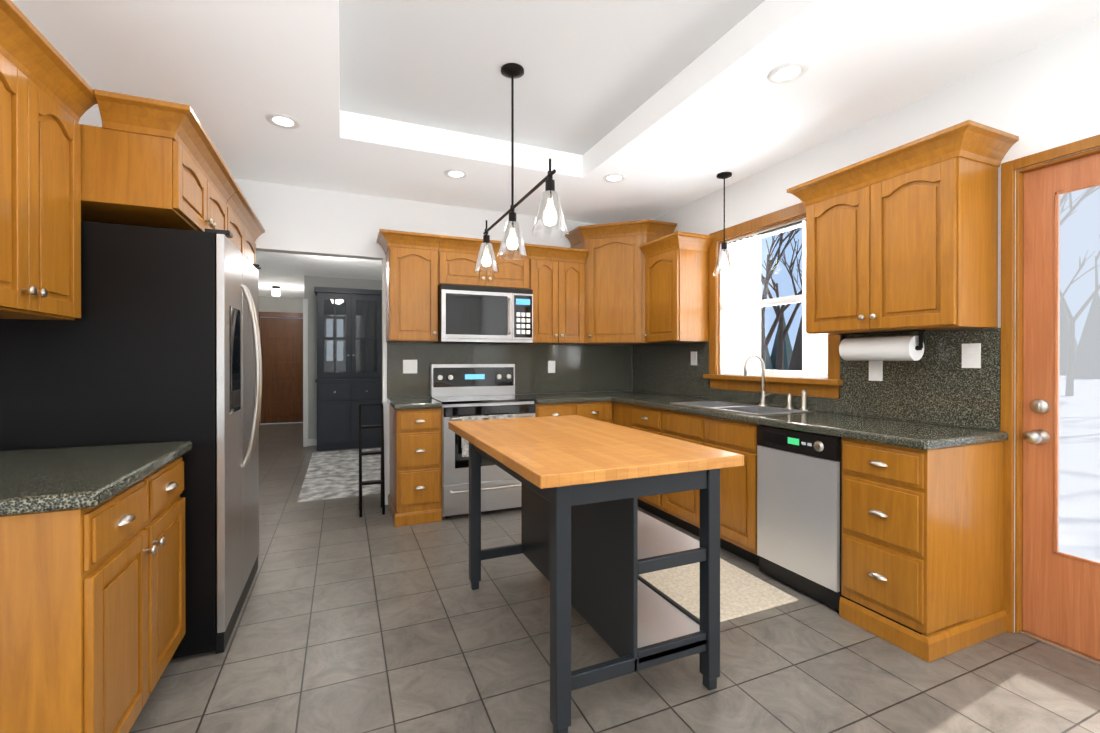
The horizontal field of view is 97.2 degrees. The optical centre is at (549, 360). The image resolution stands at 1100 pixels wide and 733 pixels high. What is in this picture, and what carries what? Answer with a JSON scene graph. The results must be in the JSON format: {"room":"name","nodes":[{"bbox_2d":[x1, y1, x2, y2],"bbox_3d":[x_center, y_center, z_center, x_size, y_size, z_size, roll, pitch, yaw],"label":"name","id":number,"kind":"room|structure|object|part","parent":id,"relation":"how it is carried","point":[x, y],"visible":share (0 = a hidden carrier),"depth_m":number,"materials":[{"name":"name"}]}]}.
{"room":"kitchen","nodes":[
{"label":"kitchen","id":0,"kind":"room"},
{"bbox_2d":[79,106,101,126],"bbox_3d":[-1.520,-0.242,0.238,0.120,2.970,7.066,0,0,-23],"label":"wall","id":1,"kind":"structure","parent":0,"point":[91,116],"depth_m":2.62,"materials":[{"name":"white paint"}]},
{"bbox_2d":[0,0,96,319],"bbox_3d":[-1.773,-0.580,1.480,0.389,0.860,0.680,0,0,-23],"label":"upper cabinet","id":2,"kind":"object","parent":1,"relation":"attached to","point":[48,100],"visible":1,"depth_m":1.58,"materials":[{"name":"brown wood"}]},
{"bbox_2d":[80,89,239,231],"bbox_3d":[-1.940,-0.812,2.248,0.687,0.400,1.005,0,0,-23],"label":"upper cabinet","id":3,"kind":"object","parent":1,"relation":"attached to","point":[148,162],"visible":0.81,"depth_m":1.94,"materials":[{"name":"brown wood"}]},
{"bbox_2d":[226,190,264,263],"bbox_3d":[-2.337,-0.815,3.177,0.687,0.400,1.008,0,0,-23],"label":"upper cabinets","id":4,"kind":"object","parent":1,"relation":"attached to","point":[245,228],"visible":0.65,"depth_m":3.21,"materials":[{"name":"brown wood"}]},
{"bbox_2d":[259,296,303,423],"bbox_3d":[-5.095,-0.100,9.473,1.150,2.640,0.120,0,0,-23],"label":"wall","id":5,"kind":"structure","parent":0,"point":[280,304],"depth_m":9.36,"materials":[{"name":"grey paint"}]},
{"bbox_2d":[259,312,302,424],"bbox_3d":[-5.136,0.145,9.379,1.010,2.150,0.018,0,0,-23],"label":"door frame","id":6,"kind":"structure","parent":5,"relation":"attached to","point":[280,314],"depth_m":9.34,"materials":[{"name":"brown wood"}]},
{"bbox_2d":[261,318,302,423],"bbox_3d":[-5.149,0.195,9.410,0.810,2.030,0.085,0,0,-23],"label":"hall door","id":7,"kind":"structure","parent":5,"relation":"in","point":[282,367],"depth_m":9.40,"materials":[{"name":"brown wood"}]},
{"bbox_2d":[256,251,381,297],"bbox_3d":[-3.438,-1.254,6.816,2.350,0.080,6.304,0,0,-23],"label":"ceiling","id":8,"kind":"structure","parent":0,"point":[286,272],"depth_m":6.46,"materials":[{"name":"white paint"}]},
{"bbox_2d":[272,286,279,296],"bbox_3d":[-4.503,-1.131,7.973,0.120,0.170,0.120,0,0,-23],"label":"hall ceiling light","id":9,"kind":"object","parent":8,"relation":"attached to","point":[275,291],"visible":1,"depth_m":7.93,"materials":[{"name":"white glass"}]},
{"bbox_2d":[304,276,381,438],"bbox_3d":[-3.040,-0.095,7.198,1.080,2.640,0.120,0,0,-23],"label":"wall","id":10,"kind":"structure","parent":0,"point":[311,283],"depth_m":6.98,"materials":[{"name":"grey paint"}]},
{"bbox_2d":[234,179,609,504],"bbox_3d":[-1.015,-0.253,4.362,4.293,2.970,0.120,0,0,-23],"label":"wall","id":11,"kind":"structure","parent":0,"point":[303,221],"depth_m":4.05,"materials":[{"name":"white paint"}]},
{"bbox_2d":[376,229,439,342],"bbox_3d":[-1.180,-0.587,4.011,0.461,0.860,0.389,0,0,-23],"label":"upper cabinet","id":12,"kind":"object","parent":11,"relation":"attached to","point":[411,286],"visible":1,"depth_m":3.90,"materials":[{"name":"brown wood"}]},
{"bbox_2d":[438,235,531,288],"bbox_3d":[-0.598,-0.822,4.260,0.800,0.390,0.389,0,0,-23],"label":"upper cabinet","id":13,"kind":"object","parent":11,"relation":"attached to","point":[457,258],"visible":0.77,"depth_m":4.09,"materials":[{"name":"brown wood"}]},
{"bbox_2d":[433,284,532,343],"bbox_3d":[-0.583,-0.386,4.224,0.792,0.467,0.464,0,0,-23],"label":"over-the-range microwave","id":14,"kind":"object","parent":13,"relation":"attached to","point":[479,315],"visible":0.94,"depth_m":4.04,"materials":[{"name":"silver plastic"}]},
{"bbox_2d":[387,342,631,397],"bbox_3d":[-0.267,0.081,4.603,2.438,0.474,0.022,0,0,-23],"label":"backsplash","id":15,"kind":"structure","parent":11,"relation":"attached to","point":[592,368],"depth_m":4.63,"materials":[{"name":"stone"}]},
{"bbox_2d":[403,360,416,372],"bbox_3d":[-1.207,0.053,4.184,0.120,0.118,0.008,0,0,-23],"label":"outlet","id":16,"kind":"object","parent":15,"relation":"attached to","point":[409,366],"visible":1,"depth_m":4.18,"materials":[{"name":"white plastic"}]},
{"bbox_2d":[548,361,554,372],"bbox_3d":[0.016,0.062,4.707,0.075,0.118,0.008,0,0,-23],"label":"outlet","id":17,"kind":"object","parent":15,"relation":"attached to","point":[551,366],"visible":1,"depth_m":4.70,"materials":[{"name":"white plastic"}]},
{"bbox_2d":[526,244,587,343],"bbox_3d":[0.023,-0.588,4.526,0.547,0.860,0.389,0,0,-23],"label":"upper cabinet","id":18,"kind":"object","parent":11,"relation":"attached to","point":[557,280],"visible":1,"depth_m":4.40,"materials":[{"name":"brown wood"}]},
{"bbox_2d":[565,219,676,344],"bbox_3d":[0.654,-0.698,4.586,0.803,1.080,0.775,0,0,-23],"label":"upper cabinet","id":19,"kind":"object","parent":11,"relation":"attached to","point":[615,286],"visible":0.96,"depth_m":4.41,"materials":[{"name":"brown wood"}]},
{"bbox_2d":[11,0,1099,223],"bbox_3d":[0.398,-1.494,1.055,4.293,0.230,7.066,0,0,-23],"label":"ceiling","id":20,"kind":"structure","parent":0,"point":[664,106],"depth_m":2.49,"materials":[{"name":"white paint"}]},
{"bbox_2d":[265,113,300,128],"bbox_3d":[-1.541,-1.380,2.800,0.180,0.006,0.180,0,0,-23],"label":"recessed light","id":21,"kind":"object","parent":20,"relation":"in","point":[281,120],"visible":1,"depth_m":2.79,"materials":[{"name":"white"}]},
{"bbox_2d":[444,169,467,178],"bbox_3d":[-0.696,-1.382,3.597,0.180,0.006,0.180,0,0,-23],"label":"recessed light","id":22,"kind":"object","parent":20,"relation":"in","point":[457,174],"visible":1,"depth_m":3.59,"materials":[{"name":"white"}]},
{"bbox_2d":[473,63,568,274],"bbox_3d":[-0.200,-1.053,2.592,0.164,1.000,1.184,0,0,-23],"label":"light","id":23,"kind":"object","parent":20,"relation":"hanging from","point":[549,212],"visible":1,"depth_m":2.55,"materials":[{"name":"glass"}]},
{"bbox_2d":[602,173,625,182],"bbox_3d":[0.487,-1.382,3.679,0.180,0.006,0.180,0,0,-23],"label":"recessed light","id":24,"kind":"object","parent":20,"relation":"in","point":[613,178],"visible":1,"depth_m":3.67,"materials":[{"name":"white"}]},
{"bbox_2d":[713,172,735,275],"bbox_3d":[1.299,-1.013,3.613,0.164,0.744,0.164,0,0,-23],"label":"light","id":25,"kind":"object","parent":20,"relation":"hanging from","point":[724,260],"visible":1,"depth_m":3.59,"materials":[{"name":"glass"}]},
{"bbox_2d":[767,61,808,83],"bbox_3d":[1.141,-1.379,2.327,0.180,0.006,0.180,0,0,-23],"label":"recessed light","id":26,"kind":"object","parent":20,"relation":"in","point":[788,72],"visible":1,"depth_m":2.32,"materials":[{"name":"white"}]},
{"bbox_2d":[129,422,1099,732],"bbox_3d":[-0.998,1.264,3.958,4.583,0.060,13.490,0,0,-23],"label":"floor","id":27,"kind":"structure","parent":0,"point":[371,620],"depth_m":1.98,"materials":[{"name":"tile"}]},
{"bbox_2d":[0,457,185,732],"bbox_3d":[-1.605,0.806,1.473,0.686,0.868,0.810,0,0,-23],"label":"base cabinet","id":28,"kind":"object","parent":27,"relation":"on","point":[92,619],"visible":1,"depth_m":1.24,"materials":[{"name":"brown wood"}]},
{"bbox_2d":[0,441,191,515],"bbox_3d":[-1.609,0.348,1.465,0.678,0.042,0.840,0,0,-23],"label":"countertop","id":29,"kind":"structure","parent":28,"relation":"on","point":[47,480],"depth_m":1.43,"materials":[{"name":"stone"}]},
{"bbox_2d":[0,221,261,658],"bbox_3d":[-1.864,0.341,2.329,0.842,1.793,0.910,0,0,-23],"label":"refrigerator","id":30,"kind":"object","parent":27,"relation":"on","point":[159,340],"visible":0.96,"depth_m":1.98,"materials":[{"name":"black"}]},
{"bbox_2d":[297,448,380,501],"bbox_3d":[-2.251,1.224,5.484,0.900,0.010,2.400,0,0,-23],"label":"rug","id":31,"kind":"object","parent":27,"relation":"on","point":[332,474],"visible":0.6,"depth_m":5.14,"materials":[{"name":"grey fabric"}]},
{"bbox_2d":[314,287,381,450],"bbox_3d":[-2.849,0.111,6.931,0.920,2.230,0.517,0,0,-23],"label":"tall cabinet","id":32,"kind":"object","parent":27,"relation":"on","point":[348,380],"visible":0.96,"depth_m":6.75,"materials":[{"name":"painted wood"},{"name":"glass"}]},
{"bbox_2d":[359,403,384,516],"bbox_3d":[-1.451,0.796,3.943,0.192,0.880,0.221,0,0,-23],"label":"step stool","id":33,"kind":"object","parent":27,"relation":"on","point":[372,482],"visible":1,"depth_m":3.93,"materials":[{"name":"metal"}]},
{"bbox_2d":[388,405,441,526],"bbox_3d":[-1.101,0.800,3.916,0.348,0.868,0.628,0,0,-23],"label":"base cabinet","id":34,"kind":"object","parent":27,"relation":"on","point":[415,461],"visible":0.98,"depth_m":3.66,"materials":[{"name":"brown wood"}]},
{"bbox_2d":[387,397,441,409],"bbox_3d":[-1.105,0.342,3.915,0.355,0.042,0.628,0,0,-23],"label":"countertop","id":35,"kind":"structure","parent":34,"relation":"on","point":[412,403],"depth_m":3.69,"materials":[{"name":"stone"}]},
{"bbox_2d":[430,364,534,517],"bbox_3d":[-0.570,0.633,4.094,0.762,1.200,0.670,0,0,-23],"label":"range","id":36,"kind":"object","parent":27,"relation":"on","point":[462,392],"visible":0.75,"depth_m":3.88,"materials":[{"name":"silver metal"}]},
{"bbox_2d":[535,401,612,423],"bbox_3d":[0.111,0.798,4.430,0.748,0.868,0.636,0,0,-23],"label":"base cabinet","id":37,"kind":"object","parent":27,"relation":"on","point":[601,411],"visible":0.21,"depth_m":4.19,"materials":[{"name":"brown wood"}]},
{"bbox_2d":[515,392,610,403],"bbox_3d":[0.085,0.341,4.419,0.690,0.041,0.639,0,0,-23],"label":"countertop","id":38,"kind":"structure","parent":37,"relation":"on","point":[579,397],"depth_m":4.23,"materials":[{"name":"stone"}]},
{"bbox_2d":[469,443,719,732],"bbox_3d":[0.099,0.808,2.235,0.677,0.859,1.180,0,0,-23],"label":"kitchen island","id":39,"kind":"object","parent":27,"relation":"on","point":[593,544],"depth_m":1.81,"materials":[{"name":"black wood"}]},
{"bbox_2d":[448,415,743,490],"bbox_3d":[0.068,0.358,2.210,0.790,0.040,1.360,0,0,-23],"label":"island countertop","id":40,"kind":"structure","parent":39,"relation":"on","point":[549,453],"depth_m":1.82,"materials":[{"name":"brown wood"}]},
{"bbox_2d":[613,402,670,521],"bbox_3d":[0.953,0.799,4.097,0.636,0.868,0.735,0,0,-23],"label":"base cabinet","id":41,"kind":"object","parent":27,"relation":"on","point":[645,419],"visible":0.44,"depth_m":3.87,"materials":[{"name":"brown wood"}]},
{"bbox_2d":[662,409,759,565],"bbox_3d":[1.278,0.801,3.337,0.636,0.868,0.915,0,0,-23],"label":"base cabinet","id":42,"kind":"object","parent":27,"relation":"on","point":[738,510],"visible":0.38,"depth_m":3.03,"materials":[{"name":"brown wood"}]},
{"bbox_2d":[599,391,1007,449],"bbox_3d":[1.194,0.343,3.533,0.639,0.041,3.138,0,0,-23],"label":"countertop","id":43,"kind":"structure","parent":42,"relation":"on","point":[916,435],"depth_m":2.46,"materials":[{"name":"stone"}]},
{"bbox_2d":[672,401,812,414],"bbox_3d":[1.273,0.417,3.334,0.446,0.200,0.856,0,0,-23],"label":"double-bowl sink","id":44,"kind":"object","parent":43,"relation":"in","point":[744,408],"visible":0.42,"depth_m":3.35,"materials":[{"name":"silver metal"}]},
{"bbox_2d":[743,354,807,410],"bbox_3d":[1.506,0.140,3.258,0.210,0.366,0.382,0,0,-23],"label":"sink faucet","id":45,"kind":"object","parent":43,"relation":"on","point":[789,399],"visible":0.98,"depth_m":3.37,"materials":[{"name":"silver metal"}]},
{"bbox_2d":[639,558,797,621],"bbox_3d":[0.694,1.230,2.980,0.685,0.012,1.360,0,0,-23],"label":"area rug","id":46,"kind":"object","parent":27,"relation":"on","point":[743,593],"visible":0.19,"depth_m":2.58,"materials":[{"name":"beige fabric"}]},
{"bbox_2d":[757,425,851,609],"bbox_3d":[1.560,0.794,2.686,0.618,0.846,0.498,0,0,-23],"label":"dishwasher","id":47,"kind":"object","parent":27,"relation":"on","point":[799,491],"visible":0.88,"depth_m":2.53,"materials":[{"name":"silver metal"}]},
{"bbox_2d":[839,437,1006,661],"bbox_3d":[1.737,0.804,2.275,0.628,0.868,0.390,0,0,-23],"label":"base cabinet","id":48,"kind":"object","parent":27,"relation":"on","point":[921,554],"visible":0.98,"depth_m":2.12,"materials":[{"name":"brown wood"}]},
{"bbox_2d":[649,18,1099,632],"bbox_3d":[2.293,-0.246,1.934,0.120,2.970,7.186,0,0,-23],"label":"wall","id":49,"kind":"structure","parent":0,"point":[1041,96],"depth_m":2.31,"materials":[{"name":"white paint"}]},
{"bbox_2d":[639,231,714,342],"bbox_3d":[1.075,-0.587,4.129,0.389,0.860,0.537,0,0,-23],"label":"upper cabinet","id":50,"kind":"object","parent":49,"relation":"attached to","point":[677,287],"visible":0.96,"depth_m":3.99,"materials":[{"name":"brown wood"}]},
{"bbox_2d":[703,202,842,398],"bbox_3d":[1.577,-0.406,3.500,0.166,1.278,1.190,0,0,-23],"label":"window","id":51,"kind":"structure","parent":49,"relation":"in","point":[829,387],"depth_m":3.48,"materials":[{"name":"brown wood"}]},
{"bbox_2d":[727,220,805,243],"bbox_3d":[1.573,-0.930,3.497,0.010,0.010,0.965,0,0,-23],"label":"curtain rod","id":52,"kind":"object","parent":51,"relation":"attached to","point":[768,231],"visible":0.5,"depth_m":3.47,"materials":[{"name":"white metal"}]},
{"bbox_2d":[720,232,760,374],"bbox_3d":[1.466,-0.418,3.750,0.020,1.056,0.416,0,0,-23],"label":"sheer curtain","id":53,"kind":"object","parent":52,"relation":"hanging from","point":[740,316],"visible":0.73,"depth_m":3.74,"materials":[{"name":"white fabric"}]},
{"bbox_2d":[802,218,827,377],"bbox_3d":[1.724,-0.416,3.147,0.021,1.056,0.196,0,0,-23],"label":"sheer curtain","id":54,"kind":"object","parent":52,"relation":"hanging from","point":[814,355],"visible":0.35,"depth_m":3.18,"materials":[{"name":"white fabric"}]},
{"bbox_3d":[1.618,-0.425,3.518,0.075,1.078,0.988,0,0,-23],"label":"vinyl window frame","id":55,"kind":"part","parent":51,"relation":"part of","materials":[{"name":"white plastic"}]},
{"bbox_2d":[632,328,1000,430],"bbox_3d":[1.477,0.084,3.658,0.022,0.474,3.085,0,0,-23],"label":"backsplash","id":56,"kind":"structure","parent":49,"relation":"attached to","point":[936,383],"depth_m":2.63,"materials":[{"name":"stone"}]},
{"bbox_2d":[691,352,696,364],"bbox_3d":[1.239,-0.017,4.178,0.008,0.118,0.075,0,0,-23],"label":"electrical outlet plate","id":57,"kind":"object","parent":56,"relation":"attached to","point":[693,358],"visible":1,"depth_m":4.17,"materials":[{"name":"white plastic"}]},
{"bbox_2d":[869,361,882,380],"bbox_3d":[1.848,0.057,2.753,0.008,0.118,0.075,0,0,-23],"label":"electrical outlet plate","id":58,"kind":"object","parent":56,"relation":"attached to","point":[875,370],"visible":0.83,"depth_m":2.75,"materials":[{"name":"white plastic"}]},
{"bbox_2d":[962,343,980,367],"bbox_3d":[2.027,-0.022,2.334,0.008,0.118,0.075,0,0,-23],"label":"switch plate","id":59,"kind":"object","parent":56,"relation":"attached to","point":[971,355],"visible":1,"depth_m":2.33,"materials":[{"name":"white plastic"}]},
{"bbox_2d":[787,120,1018,334],"bbox_3d":[1.758,-0.583,2.530,0.389,0.860,0.911,0,0,-23],"label":"upper cabinet","id":60,"kind":"object","parent":49,"relation":"attached to","point":[904,237],"visible":1,"depth_m":2.30,"materials":[{"name":"brown wood"}]},
{"bbox_2d":[839,330,925,360],"bbox_3d":[1.779,-0.076,2.619,0.128,0.153,0.430,0,0,-23],"label":"paper towel holder","id":61,"kind":"object","parent":60,"relation":"attached to","point":[900,348],"visible":1,"depth_m":2.55,"materials":[{"name":"white paper"}]},
{"bbox_2d":[1000,134,1099,665],"bbox_3d":[2.336,0.166,1.809,0.140,2.145,0.990,0,0,-23],"label":"door frame","id":62,"kind":"structure","parent":49,"relation":"attached to","point":[1011,422],"depth_m":2.20,"materials":[{"name":"brown wood"}]},
{"bbox_2d":[1022,153,1099,659],"bbox_3d":[2.305,0.189,1.795,0.128,2.076,0.876,0,0,-23],"label":"exterior door","id":63,"kind":"structure","parent":49,"relation":"in","point":[1061,598],"depth_m":2.12,"materials":[{"name":"brown wood"}]},
{"bbox_3d":[2.136,0.271,2.132,0.083,0.199,0.064,0,0,-23],"label":"exterior door hardware","id":64,"kind":"part","parent":63,"relation":"part of","materials":[{"name":"silver metal"}]},
{"bbox_3d":[-1.842,-0.091,5.925,0.120,2.640,3.404,0,0,-23],"label":"wall","id":65,"kind":"structure","parent":0,"visible":0},
{"bbox_2d":[303,299,316,446],"bbox_3d":[-2.378,0.179,5.635,1.090,2.100,3.272,0,0,-23],"label":"door trim","id":66,"kind":"structure","parent":65,"relation":"attached to","point":[307,442],"depth_m":6.88,"materials":[{"name":"white"}]},
{"label":"outside","id":67,"kind":"structure","parent":0,"visible":0},
{"bbox_2d":[1059,375,1099,558],"bbox_3d":[36.791,1.324,32.058,86.967,0.080,110.000,0,0,-23],"label":"snowy ground","id":68,"kind":"structure","parent":67,"point":[1085,442],"depth_m":6.11,"materials":[{"name":"white snow"}]},
{"bbox_2d":[761,227,801,369],"bbox_3d":[6.316,-1.562,13.292,2.033,5.790,1.635,0,0,-23],"label":"bare tree","id":69,"kind":"object","parent":68,"relation":"on","point":[766,341],"depth_m":12.94,"materials":[{"name":"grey plant"}]},
{"bbox_2d":[761,231,801,369],"bbox_3d":[7.273,-1.487,15.414,2.049,5.644,2.436,0,0,-23],"label":"bare tree","id":70,"kind":"object","parent":68,"relation":"on","point":[782,333],"depth_m":15.10,"materials":[{"name":"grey plant"}]},
{"bbox_2d":[793,265,801,289],"bbox_3d":[10.217,-1.587,18.162,1.649,5.823,2.677,0,0,-23],"label":"bare tree","id":71,"kind":"object","parent":68,"relation":"on","point":[797,277],"depth_m":18.84,"materials":[{"name":"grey plant"}]},
{"bbox_2d":[765,292,1099,378],"bbox_3d":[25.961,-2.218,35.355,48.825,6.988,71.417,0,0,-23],"label":"tree","id":72,"kind":"object","parent":68,"relation":"on","point":[793,355],"depth_m":41.83,"materials":[{"name":"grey plant"}]},
{"bbox_2d":[1060,189,1087,213],"bbox_3d":[13.891,-2.294,14.549,3.458,7.257,2.691,0,0,-23],"label":"bare tree","id":73,"kind":"object","parent":68,"relation":"on","point":[1069,205],"depth_m":14.04,"materials":[{"name":"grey plant"}]},
{"bbox_2d":[1059,549,1099,561],"bbox_3d":[3.106,1.308,2.097,1.460,0.099,2.000,0,0,-23],"label":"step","id":74,"kind":"structure","parent":68,"relation":"on","point":[1072,553],"depth_m":3.12,"materials":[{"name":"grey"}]},
{"bbox_2d":[1060,186,1099,225],"bbox_3d":[7.932,-1.806,7.648,1.920,6.310,1.923,0,0,-23],"label":"bare tree","id":75,"kind":"object","parent":68,"relation":"on","point":[1076,204],"depth_m":7.67,"materials":[{"name":"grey plant"}]},
{"bbox_2d":[1060,235,1099,395],"bbox_3d":[19.918,-2.058,18.363,3.048,6.761,3.948,0,0,-23],"label":"bare tree","id":76,"kind":"object","parent":68,"relation":"on","point":[1071,317],"depth_m":18.04,"materials":[{"name":"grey plant"}]}
]}

